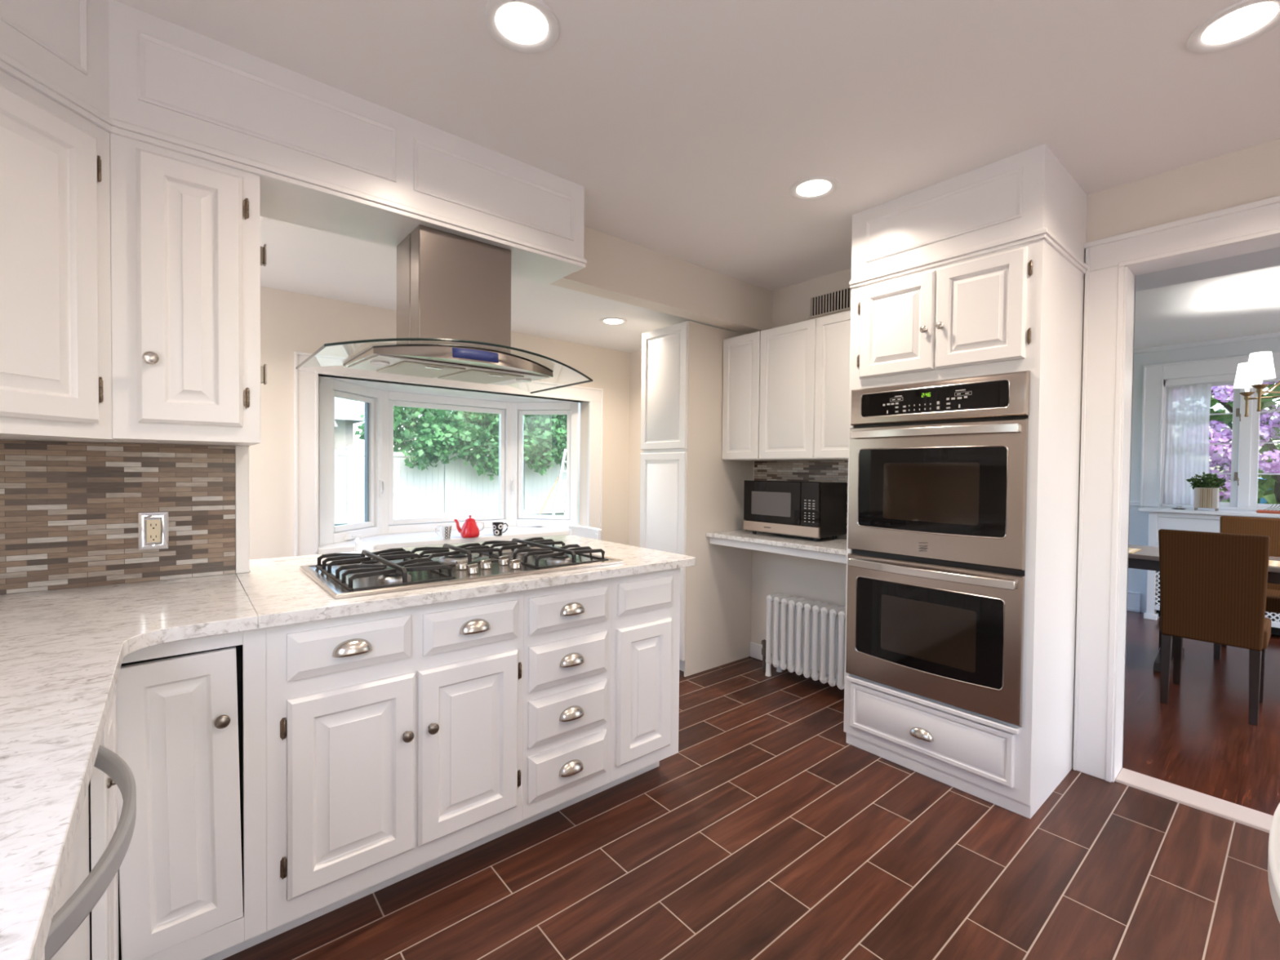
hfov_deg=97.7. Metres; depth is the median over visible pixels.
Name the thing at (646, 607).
base cabinet
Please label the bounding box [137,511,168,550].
wall outlet
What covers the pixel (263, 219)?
recessed light
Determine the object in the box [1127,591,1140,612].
baseboard
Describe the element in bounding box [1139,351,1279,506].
trim
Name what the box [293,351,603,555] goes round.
trim
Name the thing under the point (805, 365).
upper cabinet
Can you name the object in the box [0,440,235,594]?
tile backsplash
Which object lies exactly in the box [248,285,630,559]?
wall
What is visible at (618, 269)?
beam
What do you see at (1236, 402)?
window
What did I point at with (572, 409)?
window
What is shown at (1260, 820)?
threshold
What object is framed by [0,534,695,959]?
countertop
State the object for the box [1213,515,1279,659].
dining chair
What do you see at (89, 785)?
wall
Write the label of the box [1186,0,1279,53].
recessed light
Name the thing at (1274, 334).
trim
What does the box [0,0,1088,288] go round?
soffit
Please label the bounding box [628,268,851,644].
wall
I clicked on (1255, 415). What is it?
window
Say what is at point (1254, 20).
diffuser
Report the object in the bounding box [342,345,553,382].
hood
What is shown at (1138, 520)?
wall
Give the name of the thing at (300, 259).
ceiling
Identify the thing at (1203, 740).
floor
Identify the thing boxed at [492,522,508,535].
mug
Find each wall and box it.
[6,440,235,838]
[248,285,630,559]
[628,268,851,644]
[1085,137,1279,242]
[1122,275,1135,768]
[1127,337,1279,613]
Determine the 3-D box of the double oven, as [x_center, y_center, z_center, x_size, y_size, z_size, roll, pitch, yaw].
[1.379,0.249,2.474,0.619,1.311,0.697,0,1,-40]
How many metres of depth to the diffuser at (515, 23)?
1.49 m
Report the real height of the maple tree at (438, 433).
6.770 m
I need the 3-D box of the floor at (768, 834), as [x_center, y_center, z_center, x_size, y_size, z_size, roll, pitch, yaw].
[0.290,1.308,1.381,3.800,0.120,6.300,0,1,-40]
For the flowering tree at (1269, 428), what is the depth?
5.77 m
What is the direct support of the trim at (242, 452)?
attached to the wall at (89, 785)
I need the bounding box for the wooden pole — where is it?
[538,475,559,514]
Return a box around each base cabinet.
[41,947,44,959]
[88,627,266,959]
[261,590,524,942]
[506,577,612,833]
[591,568,680,795]
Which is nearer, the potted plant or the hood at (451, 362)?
the hood at (451, 362)
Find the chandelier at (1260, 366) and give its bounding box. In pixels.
[1233,351,1279,417]
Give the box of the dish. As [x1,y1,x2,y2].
[1171,506,1185,509]
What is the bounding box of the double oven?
[845,370,1030,726]
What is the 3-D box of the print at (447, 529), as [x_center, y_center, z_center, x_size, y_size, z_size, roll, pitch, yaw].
[-1.310,0.360,3.821,0.015,0.083,0.048,1,1,39]
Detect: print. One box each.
[444,526,451,538]
[493,524,502,534]
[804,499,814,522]
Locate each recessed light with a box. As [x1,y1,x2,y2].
[260,216,266,222]
[484,0,559,53]
[600,317,626,325]
[789,175,838,200]
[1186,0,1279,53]
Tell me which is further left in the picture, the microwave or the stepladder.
the stepladder
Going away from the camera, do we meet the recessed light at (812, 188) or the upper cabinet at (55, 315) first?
the upper cabinet at (55, 315)
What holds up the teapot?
on the windowsill at (384, 541)
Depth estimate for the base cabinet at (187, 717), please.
1.30 m
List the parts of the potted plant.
planter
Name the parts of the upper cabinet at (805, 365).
door, door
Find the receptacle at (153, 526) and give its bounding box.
[146,519,160,542]
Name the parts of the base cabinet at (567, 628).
drawer, drawer, drawer, drawer, cup pull, cup pull, cup pull, cup pull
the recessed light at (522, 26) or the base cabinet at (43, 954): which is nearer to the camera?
the base cabinet at (43, 954)
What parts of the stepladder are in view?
rail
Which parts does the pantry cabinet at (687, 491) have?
door, door, panel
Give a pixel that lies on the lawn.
(557, 513)
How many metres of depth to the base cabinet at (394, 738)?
1.56 m
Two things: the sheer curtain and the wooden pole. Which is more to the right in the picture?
the sheer curtain
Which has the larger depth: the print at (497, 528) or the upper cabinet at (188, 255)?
the print at (497, 528)
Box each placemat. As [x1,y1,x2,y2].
[1128,547,1141,553]
[1268,560,1279,567]
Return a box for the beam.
[550,226,773,333]
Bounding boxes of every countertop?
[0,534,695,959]
[706,528,846,563]
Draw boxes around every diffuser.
[495,3,547,44]
[604,319,622,324]
[796,179,831,196]
[1201,2,1278,44]
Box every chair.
[355,537,377,551]
[568,524,602,540]
[1158,528,1271,725]
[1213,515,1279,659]
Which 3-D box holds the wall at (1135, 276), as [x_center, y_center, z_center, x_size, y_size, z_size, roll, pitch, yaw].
[2.406,0.044,1.999,0.015,2.425,6.400,0,1,-40]
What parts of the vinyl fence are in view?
panel, post, panel, post, panel, post, panel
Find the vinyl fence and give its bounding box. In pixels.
[334,445,566,524]
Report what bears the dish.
on the radiator cover at (1169, 518)
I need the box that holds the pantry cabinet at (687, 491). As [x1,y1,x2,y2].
[640,320,753,676]
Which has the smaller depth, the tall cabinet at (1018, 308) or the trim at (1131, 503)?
the tall cabinet at (1018, 308)
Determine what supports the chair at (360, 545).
on the floor at (768, 834)
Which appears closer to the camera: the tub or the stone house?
the tub
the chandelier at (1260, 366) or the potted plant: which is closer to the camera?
the chandelier at (1260, 366)
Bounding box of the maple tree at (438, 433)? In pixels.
[354,402,580,481]
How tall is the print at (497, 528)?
0.079 m
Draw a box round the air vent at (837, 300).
[808,285,850,318]
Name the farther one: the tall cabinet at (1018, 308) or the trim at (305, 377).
the trim at (305, 377)
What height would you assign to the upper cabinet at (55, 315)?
0.780 m
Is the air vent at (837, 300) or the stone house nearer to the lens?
the air vent at (837, 300)
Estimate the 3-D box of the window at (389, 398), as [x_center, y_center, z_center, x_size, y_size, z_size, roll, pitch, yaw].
[-1.506,-0.130,4.424,1.055,1.046,0.085,0,1,-40]
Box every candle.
[1244,386,1249,391]
[1257,377,1262,384]
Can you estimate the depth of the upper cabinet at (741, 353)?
3.47 m
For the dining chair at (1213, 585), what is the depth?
2.96 m
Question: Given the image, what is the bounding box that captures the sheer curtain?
[1162,381,1234,504]
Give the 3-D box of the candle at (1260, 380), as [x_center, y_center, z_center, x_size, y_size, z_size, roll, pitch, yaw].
[3.714,-0.603,3.352,0.022,0.065,0.022,0,1,-40]
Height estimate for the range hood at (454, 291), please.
0.502 m
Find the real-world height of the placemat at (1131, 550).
0.004 m
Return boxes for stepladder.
[551,448,566,515]
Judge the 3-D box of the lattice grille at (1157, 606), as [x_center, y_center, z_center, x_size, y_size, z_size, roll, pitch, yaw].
[4.832,0.849,4.509,0.008,0.517,1.007,0,1,-40]
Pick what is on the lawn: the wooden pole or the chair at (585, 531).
the wooden pole
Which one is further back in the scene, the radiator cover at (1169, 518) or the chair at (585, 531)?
the radiator cover at (1169, 518)
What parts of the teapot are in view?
spout, lid, handle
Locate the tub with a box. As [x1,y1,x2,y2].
[1259,478,1271,503]
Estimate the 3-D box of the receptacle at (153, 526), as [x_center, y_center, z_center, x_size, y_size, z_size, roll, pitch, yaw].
[-1.501,0.157,1.726,0.033,0.070,0.004,0,1,-40]
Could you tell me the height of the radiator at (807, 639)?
0.500 m
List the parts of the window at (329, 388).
crank handle, sash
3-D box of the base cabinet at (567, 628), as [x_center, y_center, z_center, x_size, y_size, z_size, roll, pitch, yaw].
[-0.471,0.787,2.232,0.362,0.874,0.798,0,1,-40]
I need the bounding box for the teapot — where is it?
[453,515,484,537]
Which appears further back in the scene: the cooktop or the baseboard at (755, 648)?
the baseboard at (755, 648)
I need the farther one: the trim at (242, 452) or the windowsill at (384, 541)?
the windowsill at (384, 541)
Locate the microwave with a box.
[743,480,847,541]
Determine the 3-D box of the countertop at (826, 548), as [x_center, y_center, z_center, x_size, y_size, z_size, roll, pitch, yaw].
[0.924,0.377,3.264,0.452,0.072,1.051,0,1,-40]
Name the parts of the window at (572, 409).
crank handle, sash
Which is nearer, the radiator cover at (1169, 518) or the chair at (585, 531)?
the chair at (585, 531)
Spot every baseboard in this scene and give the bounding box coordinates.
[750,641,836,685]
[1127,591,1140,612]
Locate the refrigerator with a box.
[1267,803,1279,923]
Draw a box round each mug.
[435,524,451,539]
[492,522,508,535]
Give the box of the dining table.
[1128,544,1279,672]
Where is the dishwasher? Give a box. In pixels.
[44,745,136,959]
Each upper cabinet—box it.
[0,69,121,443]
[110,133,266,445]
[721,331,768,461]
[759,310,850,460]
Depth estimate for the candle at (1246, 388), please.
3.65 m
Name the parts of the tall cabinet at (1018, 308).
door, cup pull, knob, drawer, knob, door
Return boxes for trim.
[235,445,248,573]
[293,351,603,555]
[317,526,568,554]
[319,373,582,402]
[1129,501,1142,505]
[1133,332,1279,353]
[1135,247,1279,291]
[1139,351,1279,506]
[1236,387,1253,507]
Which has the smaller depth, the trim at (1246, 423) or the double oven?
the double oven
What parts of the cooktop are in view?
burner, burner, burner, knob, knob, knob, knob, knob, burner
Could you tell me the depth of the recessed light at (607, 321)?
3.80 m
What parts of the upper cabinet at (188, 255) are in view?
knob, door, hinge plate, hinge plate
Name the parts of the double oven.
handle, handle, control glass, door, door, control panel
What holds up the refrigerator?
on the floor at (768, 834)
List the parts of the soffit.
panel molding, panel molding, panel molding, panel molding, crown molding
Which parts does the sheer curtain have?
panel, curtain rod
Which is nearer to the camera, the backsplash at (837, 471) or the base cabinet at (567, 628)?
the base cabinet at (567, 628)
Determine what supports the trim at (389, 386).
attached to the wall at (291, 322)
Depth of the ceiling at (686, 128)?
1.77 m
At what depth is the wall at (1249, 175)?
2.14 m
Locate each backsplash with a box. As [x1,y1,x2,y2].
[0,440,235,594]
[754,460,848,537]
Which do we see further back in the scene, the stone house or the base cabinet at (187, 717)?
the stone house
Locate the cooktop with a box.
[299,537,623,599]
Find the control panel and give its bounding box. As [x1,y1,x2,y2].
[883,389,971,413]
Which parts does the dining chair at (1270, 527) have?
leg, backrest, seat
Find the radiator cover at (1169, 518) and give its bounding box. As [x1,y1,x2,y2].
[1138,506,1279,635]
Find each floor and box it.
[222,657,1279,959]
[748,610,1279,815]
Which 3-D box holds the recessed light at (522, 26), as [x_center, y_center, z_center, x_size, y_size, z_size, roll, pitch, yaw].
[-0.314,-1.210,1.490,0.196,0.009,0.196,0,1,-40]
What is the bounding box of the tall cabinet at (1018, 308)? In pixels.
[843,238,1084,818]
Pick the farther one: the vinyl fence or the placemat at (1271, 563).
the vinyl fence
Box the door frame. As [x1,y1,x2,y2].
[1072,195,1279,782]
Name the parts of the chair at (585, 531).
post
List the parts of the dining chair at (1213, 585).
leg, leg, backrest, seat, leg, leg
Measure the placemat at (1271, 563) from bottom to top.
0.004 m
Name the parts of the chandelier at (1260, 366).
lamp shade, arm, lamp shade, arm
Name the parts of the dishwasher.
door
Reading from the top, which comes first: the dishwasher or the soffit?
the soffit
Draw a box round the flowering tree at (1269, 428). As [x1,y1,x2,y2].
[1208,381,1279,504]
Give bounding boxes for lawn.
[334,512,564,525]
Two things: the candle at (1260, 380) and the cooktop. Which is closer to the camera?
the cooktop
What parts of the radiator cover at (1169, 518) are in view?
sill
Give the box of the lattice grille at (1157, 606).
[1155,571,1279,622]
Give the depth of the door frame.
2.32 m
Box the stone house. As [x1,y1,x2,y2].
[334,396,364,450]
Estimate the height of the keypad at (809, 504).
0.124 m
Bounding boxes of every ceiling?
[115,0,1279,349]
[260,217,726,352]
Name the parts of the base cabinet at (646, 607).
door, drawer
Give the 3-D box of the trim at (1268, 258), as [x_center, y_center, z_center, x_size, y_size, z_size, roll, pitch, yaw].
[2.580,-1.032,2.114,0.440,0.275,6.200,0,1,-40]
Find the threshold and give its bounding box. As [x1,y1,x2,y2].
[1115,768,1273,833]
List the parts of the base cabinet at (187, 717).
door, knob, door, knob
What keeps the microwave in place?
on the countertop at (826, 548)
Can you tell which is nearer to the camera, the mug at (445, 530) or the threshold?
the threshold
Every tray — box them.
[1256,504,1279,514]
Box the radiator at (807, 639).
[760,592,845,689]
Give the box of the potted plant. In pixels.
[1186,471,1226,511]
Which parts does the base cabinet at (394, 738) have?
drawer, door, cup pull, knob, knob, door, drawer, cup pull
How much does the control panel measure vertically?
0.072 m
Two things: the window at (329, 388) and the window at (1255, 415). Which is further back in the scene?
the window at (1255, 415)
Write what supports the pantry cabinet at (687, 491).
on the floor at (768, 834)
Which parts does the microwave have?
door, control panel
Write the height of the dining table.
0.745 m
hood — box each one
[295,224,592,393]
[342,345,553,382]
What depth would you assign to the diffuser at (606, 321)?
3.82 m
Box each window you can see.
[318,375,384,546]
[382,390,511,534]
[511,401,580,527]
[1164,382,1240,506]
[1249,377,1279,508]

